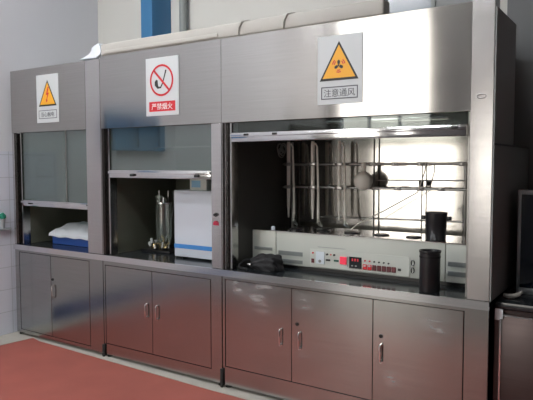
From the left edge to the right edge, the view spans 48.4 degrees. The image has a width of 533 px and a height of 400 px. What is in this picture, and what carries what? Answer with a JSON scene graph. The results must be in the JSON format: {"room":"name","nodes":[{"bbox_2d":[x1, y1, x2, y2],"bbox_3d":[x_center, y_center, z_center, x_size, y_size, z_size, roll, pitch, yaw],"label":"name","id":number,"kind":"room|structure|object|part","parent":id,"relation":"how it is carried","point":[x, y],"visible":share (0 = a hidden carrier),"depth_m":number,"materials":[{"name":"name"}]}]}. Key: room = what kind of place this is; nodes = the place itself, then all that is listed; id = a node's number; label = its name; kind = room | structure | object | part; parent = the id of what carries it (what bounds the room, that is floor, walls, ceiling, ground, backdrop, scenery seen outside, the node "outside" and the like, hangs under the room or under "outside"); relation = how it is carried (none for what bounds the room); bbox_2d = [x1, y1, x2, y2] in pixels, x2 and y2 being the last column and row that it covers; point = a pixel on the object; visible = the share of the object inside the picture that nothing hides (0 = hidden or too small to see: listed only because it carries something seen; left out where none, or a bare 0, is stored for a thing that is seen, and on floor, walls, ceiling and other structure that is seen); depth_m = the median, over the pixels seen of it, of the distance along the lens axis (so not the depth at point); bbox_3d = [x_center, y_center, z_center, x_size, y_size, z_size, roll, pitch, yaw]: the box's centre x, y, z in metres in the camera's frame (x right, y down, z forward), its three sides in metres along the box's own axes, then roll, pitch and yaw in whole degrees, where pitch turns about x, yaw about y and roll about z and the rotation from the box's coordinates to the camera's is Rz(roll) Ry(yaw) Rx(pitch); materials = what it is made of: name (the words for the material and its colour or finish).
{"room":"laboratory","nodes":[
{"label":"laboratory","id":0,"kind":"room"},
{"bbox_2d":[0,0,97,150],"bbox_3d":[-3.748,-0.775,3.230,0.200,4.200,7.050,2,4,33],"label":"wall","id":1,"kind":"structure","parent":0,"point":[33,33],"depth_m":5.48,"materials":[{"name":"grey paint"}]},
{"bbox_2d":[0,151,16,335],"bbox_3d":[-2.119,0.366,5.573,0.012,1.630,1.470,2,4,33],"label":"wall","id":2,"kind":"structure","parent":1,"relation":"attached to","point":[8,303],"depth_m":5.28,"materials":[{"name":"white tile"}]},
{"bbox_2d":[0,331,283,399],"bbox_3d":[-1.439,1.419,1.746,5.430,0.003,6.900,2,4,33],"label":"trim","id":3,"kind":"structure","parent":1,"relation":"attached to","point":[15,336],"depth_m":4.37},
{"bbox_2d":[102,344,104,356],"bbox_3d":[-1.285,1.186,4.683,0.020,0.100,0.015,2,4,33],"label":"strip","id":4,"kind":"object","parent":3,"relation":"on","point":[103,345],"visible":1,"depth_m":4.68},
{"bbox_2d":[220,368,223,387],"bbox_3d":[-0.304,1.210,4.034,0.020,0.130,0.015,2,4,33],"label":"strip","id":5,"kind":"object","parent":3,"relation":"on","point":[221,369],"visible":1,"depth_m":4.03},
{"bbox_3d":[-2.391,0.266,5.109,0.038,0.017,0.408,2,4,33],"label":"trim","id":6,"kind":"structure","parent":1,"relation":"attached to","visible":0},
{"bbox_2d":[0,213,5,228],"bbox_3d":[-2.321,0.180,5.212,0.040,0.139,0.072,2,4,33],"label":"bottle","id":7,"kind":"object","parent":6,"relation":"on","point":[2,215],"visible":1,"depth_m":5.20,"materials":[{"name":"plastic"}]},
{"bbox_3d":[-2.319,0.207,5.215,0.040,0.085,0.039,2,4,33],"label":"dish","id":8,"kind":"part","parent":7,"relation":"part of","materials":[{"name":"plastic"}]},
{"bbox_2d":[0,338,244,399],"bbox_3d":[0.845,1.449,2.847,8.430,0.196,3.250,2,4,33],"label":"floor","id":9,"kind":"structure","parent":0,"point":[30,369],"depth_m":4.18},
{"bbox_2d":[15,249,106,354],"bbox_3d":[-1.547,0.815,5.308,1.142,0.765,0.826,2,4,33],"label":"base cabinet","id":10,"kind":"object","parent":9,"relation":"on","point":[60,298],"visible":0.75,"depth_m":4.96,"materials":[{"name":"metal"}]},
{"bbox_3d":[-2.000,0.809,5.152,0.429,0.687,0.014,2,4,33],"label":"door","id":11,"kind":"part","parent":10,"relation":"part of","materials":[{"name":"metal"}]},
{"bbox_3d":[-1.800,0.772,4.993,0.022,0.120,0.026,2,4,33],"label":"handle","id":12,"kind":"part","parent":10,"relation":"part of","materials":[{"name":"grey metal"}]},
{"bbox_3d":[-1.617,0.824,4.899,0.482,0.687,0.014,2,4,33],"label":"door","id":13,"kind":"part","parent":10,"relation":"part of","materials":[{"name":"metal"}]},
{"bbox_2d":[103,261,224,384],"bbox_3d":[-0.577,0.853,4.668,1.169,0.765,0.826,2,4,33],"label":"base cabinet","id":14,"kind":"object","parent":9,"relation":"on","point":[168,319],"visible":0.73,"depth_m":4.31,"materials":[{"name":"metal"}]},
{"bbox_3d":[-1.048,0.826,4.522,0.497,0.618,0.014,2,4,33],"label":"door","id":15,"kind":"part","parent":14,"relation":"part of","materials":[{"name":"metal"}]},
{"bbox_3d":[-0.895,0.823,4.396,0.022,0.118,0.026,2,4,33],"label":"handle","id":16,"kind":"part","parent":14,"relation":"part of","materials":[{"name":"silver metal"}]},
{"bbox_3d":[-0.806,0.826,4.338,0.022,0.118,0.026,2,4,33],"label":"handle","id":17,"kind":"part","parent":14,"relation":"part of","materials":[{"name":"silver metal"}]},
{"bbox_3d":[-0.609,0.844,4.232,0.548,0.618,0.014,2,4,33],"label":"door","id":18,"kind":"part","parent":14,"relation":"part of","materials":[{"name":"metal"}]},
{"bbox_2d":[222,276,495,399],"bbox_3d":[0.636,0.901,3.867,1.724,0.765,0.826,2,4,33],"label":"base cabinet","id":19,"kind":"object","parent":9,"relation":"on","point":[282,341],"visible":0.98,"depth_m":3.49,"materials":[{"name":"metal"}]},
{"bbox_3d":[-0.056,0.839,3.865,0.516,0.592,0.014,2,4,33],"label":"door","id":20,"kind":"part","parent":19,"relation":"part of","materials":[{"name":"metal"}]},
{"bbox_2d":[13,240,515,310],"bbox_3d":[-0.331,0.458,4.487,4.059,0.044,0.814,2,4,33],"label":"countertop","id":21,"kind":"structure","parent":19,"relation":"on","point":[448,295],"depth_m":3.74,"materials":[{"name":"metal"}]},
{"bbox_2d":[10,59,102,253],"bbox_3d":[-1.544,-0.368,5.244,1.148,1.514,0.792,2,4,33],"label":"fume hood","id":22,"kind":"object","parent":21,"relation":"on","point":[57,166],"visible":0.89,"depth_m":4.95,"materials":[{"name":"metal"}]},
{"bbox_3d":[-2.200,-0.102,5.279,0.030,0.978,0.100,2,4,33],"label":"post","id":23,"kind":"part","parent":22,"relation":"part of","materials":[{"name":"metal"}]},
{"bbox_2d":[36,73,58,122],"bbox_3d":[-1.816,-0.841,4.914,0.287,0.396,0.008,2,4,33],"label":"warning sign","id":24,"kind":"object","parent":22,"relation":"attached to","point":[47,89],"visible":1,"depth_m":4.91,"materials":[{"name":"white plastic"}]},
{"bbox_3d":[-1.828,-0.840,4.939,0.979,0.535,0.020,2,4,33],"label":"header panel","id":25,"kind":"part","parent":22,"relation":"part of","materials":[{"name":"metal"}]},
{"bbox_3d":[-1.779,-0.328,4.978,0.860,0.732,0.006,2,4,33],"label":"sash glass","id":26,"kind":"part","parent":22,"relation":"part of","materials":[{"name":"clear glass"}]},
{"bbox_2d":[80,43,101,60],"bbox_3d":[-1.357,-1.159,4.643,0.232,0.111,0.075,2,4,33],"label":"scrap","id":27,"kind":"object","parent":22,"relation":"on","point":[95,53],"visible":0.74,"depth_m":4.59,"materials":[{"name":"white fabric"}]},
{"bbox_3d":[-1.326,-0.334,4.686,0.168,1.514,0.100,2,4,33],"label":"post","id":28,"kind":"part","parent":22,"relation":"part of","materials":[{"name":"metal"}]},
{"bbox_2d":[53,236,87,246],"bbox_3d":[-1.562,0.345,5.245,0.660,0.090,0.320,2,4,33],"label":"crate","id":29,"kind":"object","parent":21,"relation":"on","point":[65,241],"visible":0.37,"depth_m":5.16,"materials":[{"name":"plastic"}]},
{"bbox_2d":[49,221,87,240],"bbox_3d":[-1.575,0.267,5.238,0.671,0.124,0.341,2,4,33],"label":"folded cloth","id":30,"kind":"object","parent":29,"relation":"on","point":[76,230],"visible":0.5,"depth_m":5.18,"materials":[{"name":"white fabric"}]},
{"bbox_2d":[141,191,174,253],"bbox_3d":[-0.844,0.171,4.806,0.310,0.490,0.180,2,4,33],"label":"glassware","id":31,"kind":"object","parent":21,"relation":"on","point":[162,248],"visible":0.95,"depth_m":4.79,"materials":[{"name":"clear glass"}]},
{"bbox_2d":[141,247,174,253],"bbox_3d":[-0.844,0.407,4.820,0.310,0.016,0.180,2,4,33],"label":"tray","id":32,"kind":"object","parent":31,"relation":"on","point":[166,250],"depth_m":4.78,"materials":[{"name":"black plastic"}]},
{"bbox_2d":[155,195,162,244],"bbox_3d":[-0.879,0.164,4.853,0.060,0.400,0.060,2,4,33],"label":"glass jar","id":33,"kind":"object","parent":31,"relation":"on","point":[156,195],"depth_m":4.85,"materials":[{"name":"clear glass"}]},
{"bbox_3d":[-0.880,0.159,4.877,0.006,0.473,0.006,1,4,11],"label":"support rod","id":34,"kind":"part","parent":31,"relation":"part of","materials":[{"name":"grey metal"}]},
{"bbox_3d":[-0.825,0.003,4.771,0.132,0.050,0.132,2,4,33],"label":"jar lid","id":35,"kind":"part","parent":31,"relation":"part of","materials":[{"name":"silver metal"}]},
{"bbox_2d":[156,204,171,240],"bbox_3d":[-0.824,0.178,4.781,0.128,0.300,0.128,2,4,33],"label":"glass jar","id":36,"kind":"object","parent":31,"relation":"on","point":[169,205],"depth_m":4.77,"materials":[{"name":"clear glass"}]},
{"bbox_3d":[-0.797,0.162,4.822,0.006,0.473,0.006,-2,4,-34],"label":"support rod","id":37,"kind":"part","parent":31,"relation":"part of","materials":[{"name":"grey metal"}]},
{"bbox_2d":[99,39,221,268],"bbox_3d":[-0.578,-0.337,4.592,1.176,1.530,0.814,2,4,33],"label":"fume hood","id":38,"kind":"object","parent":21,"relation":"on","point":[142,156],"visible":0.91,"depth_m":4.55,"materials":[{"name":"metal"}]},
{"bbox_3d":[-1.250,-0.064,4.653,0.004,0.978,0.099,2,4,33],"label":"post","id":39,"kind":"part","parent":38,"relation":"part of","materials":[{"name":"metal"}]},
{"bbox_3d":[-0.786,-0.806,4.250,1.176,0.550,0.020,2,4,33],"label":"header panel","id":40,"kind":"part","parent":38,"relation":"part of","materials":[{"name":"metal"}]},
{"bbox_2d":[146,55,178,115],"bbox_3d":[-0.741,-0.806,4.204,0.315,0.410,0.006,2,4,33],"label":"warning sign","id":41,"kind":"object","parent":38,"relation":"attached to","point":[162,73],"visible":1,"depth_m":4.20,"materials":[{"name":"white plastic"}]},
{"bbox_3d":[-0.742,-0.666,4.212,0.250,0.070,0.001,2,4,33],"label":"text panel","id":42,"kind":"part","parent":41,"relation":"part of","materials":[{"name":"red plastic"}]},
{"bbox_3d":[-0.595,-0.376,4.202,0.554,0.008,0.002,2,4,33],"label":"rail","id":43,"kind":"part","parent":38,"relation":"part of","materials":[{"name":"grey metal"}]},
{"bbox_3d":[-0.357,-0.343,4.927,1.151,1.500,0.012,2,4,33],"label":"panel","id":44,"kind":"part","parent":38,"relation":"part of","materials":[{"name":"glass"}]},
{"bbox_3d":[-0.309,-0.027,4.031,0.086,0.978,0.100,2,4,33],"label":"post","id":45,"kind":"part","parent":38,"relation":"part of","materials":[{"name":"metal"}]},
{"bbox_2d":[101,0,389,55],"bbox_3d":[-0.289,-1.116,3.944,2.300,0.100,0.112,2,4,33],"label":"duct","id":46,"kind":"object","parent":38,"relation":"on","point":[373,7],"visible":0.89,"depth_m":3.75,"materials":[{"name":"beige plastic"}]},
{"bbox_3d":[-0.782,-1.105,4.215,1.100,0.026,0.008,2,4,33],"label":"duct lid","id":47,"kind":"part","parent":46,"relation":"part of","materials":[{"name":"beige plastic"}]},
{"bbox_2d":[174,189,211,259],"bbox_3d":[-0.414,0.178,4.508,0.444,0.511,0.362,2,4,33],"label":"instrument","id":48,"kind":"object","parent":21,"relation":"on","point":[192,208],"visible":0.52,"depth_m":4.38,"materials":[{"name":"metal"}]},
{"bbox_2d":[190,179,211,190],"bbox_3d":[-0.455,-0.126,4.397,0.210,0.107,0.130,2,4,33],"label":"meter box","id":49,"kind":"object","parent":48,"relation":"on","point":[195,184],"visible":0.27,"depth_m":4.35,"materials":[{"name":"beige plastic"}]},
{"bbox_2d":[238,253,284,271],"bbox_3d":[-0.022,0.411,3.983,0.308,0.114,0.197,2,4,33],"label":"bag","id":50,"kind":"object","parent":21,"relation":"on","point":[263,262],"visible":1,"depth_m":3.91,"materials":[{"name":"fabric"}]},
{"bbox_2d":[253,224,465,286],"bbox_3d":[0.614,0.331,3.909,1.493,0.278,0.371,2,4,33],"label":"heater","id":51,"kind":"object","parent":21,"relation":"on","point":[371,253],"visible":0.92,"depth_m":3.74,"materials":[{"name":"beige metal"}]},
{"bbox_2d":[254,246,271,250],"bbox_3d":[-0.023,0.337,4.125,0.150,0.022,0.005,2,4,33],"label":"vent grille","id":52,"kind":"object","parent":51,"relation":"attached to","point":[256,248],"depth_m":4.13,"materials":[{"name":"grey metal"}]},
{"bbox_2d":[283,142,297,224],"bbox_3d":[0.197,-0.126,4.405,0.087,0.614,0.182,-3,5,-39],"label":"column","id":53,"kind":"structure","parent":51,"relation":"on","point":[288,164],"depth_m":4.43,"materials":[{"name":"silver"}]},
{"bbox_2d":[277,143,286,157],"bbox_3d":[0.113,-0.369,4.414,0.035,0.114,0.107,2,4,33],"label":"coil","id":54,"kind":"object","parent":53,"relation":"hanging from","point":[280,149],"visible":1,"depth_m":4.40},
{"bbox_2d":[278,250,302,256],"bbox_3d":[0.160,0.361,4.005,0.190,0.028,0.005,2,4,33],"label":"vent grille","id":55,"kind":"object","parent":51,"relation":"attached to","point":[284,253],"depth_m":4.00,"materials":[{"name":"grey metal"}]},
{"bbox_2d":[282,259,302,263],"bbox_3d":[0.160,0.415,4.008,0.190,0.024,0.005,2,4,33],"label":"vent grille","id":56,"kind":"object","parent":51,"relation":"attached to","point":[285,261],"depth_m":4.00,"materials":[{"name":"grey metal"}]},
{"bbox_3d":[0.208,0.199,4.122,0.096,0.008,0.096,2,4,33],"label":"heating plate","id":57,"kind":"part","parent":51,"relation":"part of","materials":[{"name":"black metal"}]},
{"bbox_2d":[307,141,322,226],"bbox_3d":[0.368,-0.119,4.292,0.087,0.614,0.182,-3,5,-39],"label":"column","id":58,"kind":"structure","parent":51,"relation":"on","point":[312,164],"depth_m":4.31,"materials":[{"name":"grey metal"}]},
{"bbox_3d":[0.383,0.206,4.007,0.096,0.008,0.096,2,4,33],"label":"heating plate","id":59,"kind":"part","parent":51,"relation":"part of","materials":[{"name":"black plastic"}]},
{"bbox_2d":[333,140,350,228],"bbox_3d":[0.548,-0.112,4.174,0.087,0.614,0.182,-3,5,-39],"label":"column","id":60,"kind":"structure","parent":51,"relation":"on","point":[339,163],"depth_m":4.20,"materials":[{"name":"grey metal"}]},
{"bbox_2d":[340,257,346,264],"bbox_3d":[0.489,0.386,3.778,0.045,0.048,0.010,2,4,33],"label":"switch","id":61,"kind":"object","parent":51,"relation":"attached to","point":[343,260],"depth_m":3.77,"materials":[{"name":"red plastic"}]},
{"bbox_3d":[0.559,0.213,3.891,0.096,0.008,0.096,2,4,33],"label":"heating plate","id":62,"kind":"part","parent":51,"relation":"part of","materials":[{"name":"black plastic"}]},
{"bbox_3d":[0.617,0.219,3.906,1.493,0.006,0.361,2,4,33],"label":"plate","id":63,"kind":"part","parent":51,"relation":"part of","materials":[{"name":"metal"}]},
{"bbox_3d":[0.573,0.389,3.732,0.680,0.120,0.006,2,4,33],"label":"control panel","id":64,"kind":"part","parent":51,"relation":"part of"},
{"bbox_3d":[0.734,0.220,3.775,0.096,0.008,0.096,2,4,33],"label":"heating plate","id":65,"kind":"part","parent":51,"relation":"part of","materials":[{"name":"black plastic"}]},
{"bbox_2d":[350,162,425,229],"bbox_3d":[0.810,-0.022,3.968,0.496,0.466,0.035,1,4,16],"label":"tube","id":66,"kind":"object","parent":51,"relation":"on","point":[425,162],"visible":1,"depth_m":3.95,"materials":[{"name":"clear plastic"}]},
{"bbox_3d":[0.909,0.227,3.660,0.096,0.008,0.096,2,4,33],"label":"heating plate","id":67,"kind":"part","parent":51,"relation":"part of","materials":[{"name":"black plastic"}]},
{"bbox_2d":[421,211,451,239],"bbox_3d":[1.024,0.154,3.579,0.159,0.163,0.132,0,4,-4],"label":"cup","id":68,"kind":"object","parent":51,"relation":"on","point":[436,221],"visible":1,"depth_m":3.53,"materials":[{"name":"plastic"}]},
{"bbox_2d":[447,271,465,277],"bbox_3d":[1.089,0.425,3.393,0.107,0.028,0.005,2,4,33],"label":"vent grille","id":69,"kind":"object","parent":51,"relation":"attached to","point":[450,274],"depth_m":3.40,"materials":[{"name":"grey metal"}]},
{"bbox_2d":[448,262,465,267],"bbox_3d":[1.089,0.370,3.390,0.107,0.027,0.005,2,4,33],"label":"vent grille","id":70,"kind":"object","parent":51,"relation":"attached to","point":[450,264],"depth_m":3.39,"materials":[{"name":"grey metal"}]},
{"bbox_2d":[221,0,529,301],"bbox_3d":[0.689,-0.304,3.863,1.739,1.550,0.960,2,4,33],"label":"fume hood","id":71,"kind":"object","parent":21,"relation":"on","point":[439,82],"visible":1,"depth_m":3.55,"materials":[{"name":"metal"}]},
{"bbox_3d":[-0.268,-0.025,4.004,0.004,0.978,0.099,2,4,33],"label":"post","id":72,"kind":"part","parent":71,"relation":"part of","materials":[{"name":"metal"}]},
{"bbox_2d":[318,32,362,104],"bbox_3d":[0.423,-0.757,3.435,0.288,0.396,0.008,2,4,33],"label":"warning sign","id":73,"kind":"object","parent":71,"relation":"attached to","point":[340,57],"visible":1,"depth_m":3.43,"materials":[{"name":"white plastic"}]},
{"bbox_3d":[0.422,-0.624,3.443,0.236,0.073,0.001,2,4,33],"label":"text frame","id":74,"kind":"part","parent":73,"relation":"part of","materials":[{"name":"white plastic"}]},
{"bbox_3d":[0.379,-0.760,3.481,1.613,0.550,0.020,2,4,33],"label":"header panel","id":75,"kind":"part","parent":71,"relation":"part of","materials":[{"name":"metal"}]},
{"bbox_3d":[0.818,-0.296,4.151,1.612,1.500,0.012,2,4,33],"label":"panel","id":76,"kind":"part","parent":71,"relation":"part of","materials":[{"name":"glass"}]},
{"bbox_3d":[1.121,-0.255,3.068,0.114,1.550,0.100,2,4,33],"label":"post","id":77,"kind":"part","parent":71,"relation":"part of","materials":[{"name":"metal"}]},
{"bbox_3d":[1.275,-0.233,3.191,0.006,1.490,0.469,2,4,33],"label":"panel","id":78,"kind":"part","parent":71,"relation":"part of","materials":[{"name":"metal"}]},
{"bbox_3d":[1.538,0.082,3.609,0.005,0.810,0.484,2,4,33],"label":"panel","id":79,"kind":"part","parent":71,"relation":"part of","materials":[{"name":"black metal"}]},
{"bbox_2d":[291,139,467,235],"bbox_3d":[0.718,0.010,4.144,1.335,0.890,0.074,2,4,33],"label":"lattice","id":80,"kind":"object","parent":21,"relation":"on","point":[465,164],"visible":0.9,"depth_m":4.00,"materials":[{"name":"grey metal"}]},
{"bbox_2d":[354,162,372,190],"bbox_3d":[0.668,-0.162,4.083,0.132,0.194,0.132,2,4,33],"label":"flask","id":81,"kind":"object","parent":80,"relation":"hanging from","point":[363,181],"visible":1,"depth_m":4.04,"materials":[{"name":"beige glass"}]},
{"bbox_2d":[419,249,440,292],"bbox_3d":[0.905,0.393,3.288,0.120,0.230,0.120,2,4,33],"label":"cylinder","id":82,"kind":"object","parent":21,"relation":"on","point":[429,261],"visible":1,"depth_m":3.24,"materials":[{"name":"plastic"}]},
{"bbox_3d":[0.085,0.870,3.750,0.022,0.118,0.026,2,4,33],"label":"handle","id":83,"kind":"part","parent":19,"relation":"part of","materials":[{"name":"silver metal"}]},
{"bbox_3d":[0.201,0.874,3.673,0.022,0.118,0.026,2,4,33],"label":"handle","id":84,"kind":"part","parent":19,"relation":"part of","materials":[{"name":"silver metal"}]},
{"bbox_3d":[0.388,0.856,3.572,0.540,0.592,0.014,2,4,33],"label":"door","id":85,"kind":"part","parent":19,"relation":"part of","materials":[{"name":"metal"}]},
{"bbox_3d":[0.647,0.876,3.377,0.022,0.118,0.026,2,4,33],"label":"handle","id":86,"kind":"part","parent":19,"relation":"part of","materials":[{"name":"silver metal"}]},
{"bbox_3d":[0.828,0.873,3.282,0.508,0.592,0.014,2,4,33],"label":"door","id":87,"kind":"part","parent":19,"relation":"part of","materials":[{"name":"metal"}]},
{"bbox_2d":[493,308,532,399],"bbox_3d":[1.972,0.950,3.128,1.294,0.756,0.866,2,4,33],"label":"base cabinet","id":88,"kind":"object","parent":9,"relation":"on","point":[513,334],"visible":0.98,"depth_m":3.07,"materials":[{"name":"metal"}]},
{"bbox_3d":[1.211,0.950,3.131,0.022,0.756,0.022,2,4,33],"label":"frame","id":89,"kind":"part","parent":88,"relation":"part of","materials":[{"name":"silver metal"}]},
{"bbox_2d":[495,308,502,319],"bbox_3d":[1.211,0.596,3.090,0.040,0.059,0.008,2,4,33],"label":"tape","id":90,"kind":"object","parent":88,"relation":"attached to","point":[498,312],"visible":1,"depth_m":3.09,"materials":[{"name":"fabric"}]},
{"bbox_2d":[496,285,532,312],"bbox_3d":[1.974,0.545,3.103,1.290,0.034,0.875,2,4,33],"label":"countertop","id":91,"kind":"structure","parent":88,"relation":"on","point":[524,302],"depth_m":3.08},
{"bbox_2d":[503,291,522,297],"bbox_3d":[1.314,0.503,3.163,0.098,0.046,0.038,2,4,33],"label":"scoop","id":92,"kind":"object","parent":91,"relation":"on","point":[514,295],"visible":1,"depth_m":3.15,"materials":[{"name":"silver metal"}]},
{"bbox_2d":[516,190,532,294],"bbox_3d":[1.746,0.231,3.249,0.632,0.574,0.360,2,4,33],"label":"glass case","id":93,"kind":"object","parent":91,"relation":"on","point":[524,268],"visible":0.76,"depth_m":3.25,"materials":[{"name":"black glass"}]},
{"bbox_2d":[98,0,507,43],"bbox_3d":[1.684,-0.828,3.981,8.030,4.200,0.200,2,4,33],"label":"wall","id":94,"kind":"structure","parent":0,"point":[118,20],"depth_m":5.30,"materials":[{"name":"paint"}]},
{"bbox_2d":[141,0,170,37],"bbox_3d":[-1.014,-1.916,5.431,0.140,2.200,0.250,2,4,33],"label":"trim","id":95,"kind":"structure","parent":94,"relation":"attached to","point":[155,14],"depth_m":5.37,"materials":[{"name":"blue paint"}]},
{"bbox_2d":[179,0,186,31],"bbox_3d":[-0.752,-1.361,5.370,0.070,3.300,0.070,2,4,33],"label":"pipe","id":96,"kind":"object","parent":94,"relation":"attached to","point":[182,3],"visible":0.02,"depth_m":5.33,"materials":[{"name":"grey metal"}]},
{"bbox_2d":[386,0,471,13],"bbox_3d":[1.145,-1.549,4.156,0.710,0.780,0.030,2,4,33],"label":"window","id":97,"kind":"structure","parent":94,"relation":"in","point":[396,6],"depth_m":4.22,"materials":[{"name":"white glass"}]},
{"bbox_3d":[1.024,-1.575,4.243,0.330,0.740,0.015,2,4,33],"label":"pane","id":98,"kind":"part","parent":97,"relation":"part of","materials":[{"name":"white glass"}]},
{"bbox_3d":[1.303,-1.563,4.059,0.280,0.740,0.015,2,4,33],"label":"pane","id":99,"kind":"part","parent":97,"relation":"part of","materials":[{"name":"grey glass"}]},
{"bbox_2d":[507,0,532,189],"bbox_3d":[3.264,-0.755,2.764,4.050,4.200,0.090,2,4,33],"label":"wall","id":100,"kind":"structure","parent":0,"point":[520,12],"depth_m":3.79,"materials":[{"name":"paint"}]}
]}

